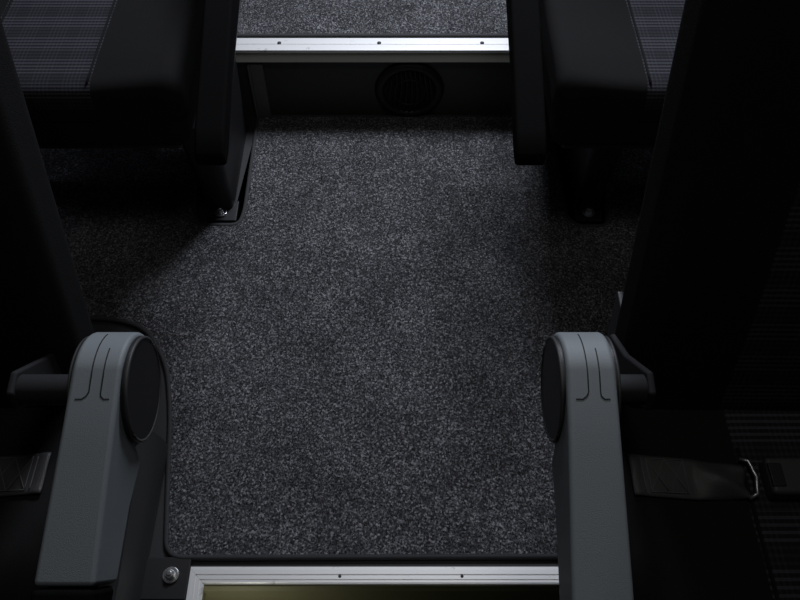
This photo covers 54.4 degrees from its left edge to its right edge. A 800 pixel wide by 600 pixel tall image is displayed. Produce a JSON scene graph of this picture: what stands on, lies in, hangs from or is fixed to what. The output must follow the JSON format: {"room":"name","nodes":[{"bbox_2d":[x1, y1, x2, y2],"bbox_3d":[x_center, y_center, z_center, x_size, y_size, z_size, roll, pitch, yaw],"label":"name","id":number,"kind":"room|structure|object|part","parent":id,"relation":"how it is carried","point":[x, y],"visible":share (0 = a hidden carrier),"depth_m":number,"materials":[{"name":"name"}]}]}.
{"room":"vehicle interior","nodes":[
{"label":"vehicle interior","id":0,"kind":"room"},
{"bbox_2d":[91,116,603,582],"bbox_3d":[-0.025,0.569,1.304,2.250,0.190,2.364,0,55,0],"label":"floor","id":1,"kind":"structure","parent":0,"point":[157,549],"depth_m":1.29,"materials":[{"name":"black plastic"}]},
{"bbox_2d":[0,17,191,599],"bbox_3d":[-0.575,0.190,0.807,0.620,1.060,0.797,0,55,0],"label":"passenger seat","id":2,"kind":"object","parent":1,"relation":"on","point":[83,458],"visible":1,"depth_m":0.80,"materials":[{"name":"grey plastic"}]},
{"bbox_2d":[0,407,65,599],"bbox_3d":[-0.635,0.328,0.895,0.500,0.159,0.511,0,55,0],"label":"seat cushion","id":3,"kind":"object","parent":2,"relation":"on","point":[30,437],"depth_m":0.88,"materials":[{"name":"black fabric"}]},
{"bbox_3d":[-0.605,-0.138,0.791,0.470,0.659,0.278,0,55,0],"label":"backrest","id":4,"kind":"part","parent":2,"relation":"part of","materials":[{"name":"black fabric"}]},
{"bbox_3d":[-0.301,0.151,0.775,0.057,0.129,0.257,2,55,1],"label":"armrest","id":5,"kind":"part","parent":2,"relation":"part of","materials":[{"name":"grey plastic"}]},
{"bbox_3d":[-0.394,0.453,1.265,0.102,0.008,0.068,0,55,0],"label":"foot plate","id":6,"kind":"part","parent":2,"relation":"part of","materials":[{"name":"black plastic"}]},
{"bbox_2d":[162,567,178,583],"bbox_3d":[-0.372,0.447,1.262,0.027,0.004,0.027,0,55,0],"label":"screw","id":7,"kind":"object","parent":2,"relation":"in","point":[170,575],"depth_m":1.26,"materials":[{"name":"silver metal"}]},
{"bbox_2d":[0,0,246,221],"bbox_3d":[-0.569,-0.629,1.381,0.603,1.060,0.877,0,55,0],"label":"passenger seat","id":8,"kind":"object","parent":1,"relation":"on","point":[93,74],"visible":0.93,"depth_m":1.35,"materials":[{"name":"black fabric"}]},
{"bbox_2d":[0,0,203,145],"bbox_3d":[-0.620,-0.524,1.492,0.500,0.159,0.511,0,55,0],"label":"seat cushion","id":9,"kind":"object","parent":8,"relation":"on","point":[90,72],"depth_m":1.35,"materials":[{"name":"black fabric"}]},
{"bbox_2d":[215,209,226,216],"bbox_3d":[-0.394,-0.193,1.710,0.027,0.004,0.027,0,55,0],"label":"bolt","id":10,"kind":"object","parent":8,"relation":"in","point":[218,212],"depth_m":1.70,"materials":[{"name":"silver metal"}]},
{"bbox_3d":[-0.390,-0.195,1.719,0.064,0.008,0.058,0,55,0],"label":"foot plate","id":11,"kind":"part","parent":8,"relation":"part of","materials":[{"name":"black plastic"}]},
{"bbox_2d":[40,115,653,560],"bbox_3d":[-0.025,-0.011,1.589,2.160,0.012,1.074,0,55,0],"label":"mat","id":12,"kind":"object","parent":1,"relation":"on","point":[351,362],"visible":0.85,"depth_m":1.56,"materials":[{"name":"grey carpet"}]},
{"bbox_2d":[186,567,558,599],"bbox_3d":[-0.015,0.823,1.021,0.661,0.027,0.924,0,55,0],"label":"step edge trim","id":13,"kind":"object","parent":1,"relation":"on","point":[213,578],"visible":0.89,"depth_m":1.27,"materials":[{"name":"metal"}]},
{"bbox_3d":[-0.332,0.817,1.013,0.028,0.005,0.924,0,55,0],"label":"rail","id":14,"kind":"part","parent":13,"relation":"part of","materials":[{"name":"metal"}]},
{"bbox_2d":[203,589,559,599],"bbox_3d":[-0.013,0.520,1.347,0.655,0.180,0.006,0,55,0],"label":"trim","id":15,"kind":"structure","parent":1,"relation":"attached to","point":[210,595],"depth_m":1.31,"materials":[{"name":"yellow"}]},
{"bbox_2d":[506,0,684,221],"bbox_3d":[0.470,-0.629,1.381,0.590,1.060,0.877,0,55,0],"label":"passenger seat","id":16,"kind":"object","parent":1,"relation":"on","point":[602,68],"visible":0.67,"depth_m":1.34,"materials":[{"name":"black fabric"}]},
{"bbox_3d":[0.414,-0.195,1.719,0.058,0.008,0.058,0,55,0],"label":"foot plate","id":17,"kind":"part","parent":16,"relation":"part of","materials":[{"name":"black plastic"}]},
{"bbox_2d":[582,209,594,216],"bbox_3d":[0.414,-0.193,1.710,0.027,0.004,0.027,0,55,0],"label":"washer","id":18,"kind":"object","parent":16,"relation":"in","point":[585,212],"depth_m":1.70,"materials":[{"name":"silver metal"}]},
{"bbox_2d":[539,0,684,145],"bbox_3d":[0.515,-0.524,1.492,0.500,0.159,0.511,0,55,0],"label":"seat cushion","id":19,"kind":"object","parent":16,"relation":"on","point":[607,64],"depth_m":1.35,"materials":[{"name":"black fabric"}]},
{"bbox_2d":[541,0,799,599],"bbox_3d":[0.449,0.190,0.807,0.593,1.060,0.797,0,55,0],"label":"passenger seat","id":20,"kind":"object","parent":1,"relation":"on","point":[674,432],"visible":1,"depth_m":0.82,"materials":[{"name":"black fabric"}]},
{"bbox_3d":[0.184,0.163,0.771,0.057,0.137,0.279,0,55,0],"label":"armrest","id":21,"kind":"part","parent":20,"relation":"part of","materials":[{"name":"grey plastic"}]},
{"bbox_3d":[0.495,-0.138,0.791,0.470,0.659,0.278,0,55,0],"label":"backrest","id":22,"kind":"part","parent":20,"relation":"part of","materials":[{"name":"black fabric"}]},
{"bbox_2d":[619,405,799,599],"bbox_3d":[0.495,0.328,0.895,0.500,0.159,0.511,0,55,0],"label":"seat cushion","id":23,"kind":"object","parent":20,"relation":"on","point":[712,492],"depth_m":0.88,"materials":[{"name":"black fabric"}]},
{"bbox_3d":[-0.025,-1.327,2.519,2.250,0.380,2.136,0,55,0],"label":"floor","id":24,"kind":"structure","parent":0,"visible":0},
{"bbox_2d":[237,0,507,37],"bbox_3d":[-0.025,-1.336,2.287,2.160,0.012,1.799,0,55,0],"label":"mat","id":25,"kind":"object","parent":24,"relation":"on","point":[257,18],"visible":0.44,"depth_m":1.81,"materials":[{"name":"grey carpet"}]},
{"bbox_2d":[235,38,509,62],"bbox_3d":[0.000,-0.565,1.759,1.200,0.028,0.056,0,55,0],"label":"step edge trim","id":26,"kind":"object","parent":24,"relation":"on","point":[248,50],"visible":0.42,"depth_m":1.75,"materials":[{"name":"metal"}]},
{"bbox_2d":[236,63,547,115],"bbox_3d":[-0.025,-0.505,1.826,2.250,0.185,0.006,0,55,0],"label":"step riser","id":27,"kind":"structure","parent":24,"relation":"attached to","point":[292,88],"depth_m":1.83,"materials":[{"name":"grey plastic"}]},
{"bbox_2d":[247,63,270,117],"bbox_3d":[-0.330,-0.488,1.831,0.034,0.161,0.016,0,55,0],"label":"post","id":28,"kind":"object","parent":27,"relation":"attached to","point":[256,75],"visible":1,"depth_m":1.82,"materials":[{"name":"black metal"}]},
{"bbox_2d":[375,63,443,116],"bbox_3d":[0.022,-0.491,1.830,0.164,0.164,0.012,0,55,0],"label":"round vent","id":29,"kind":"object","parent":27,"relation":"attached to","point":[403,89],"visible":1,"depth_m":1.82,"materials":[{"name":"black plastic"}]},
{"bbox_3d":[0.022,-0.495,1.833,0.122,0.122,0.002,0,55,0],"label":"plate","id":30,"kind":"part","parent":29,"relation":"part of","materials":[{"name":"black plastic"}]}
]}

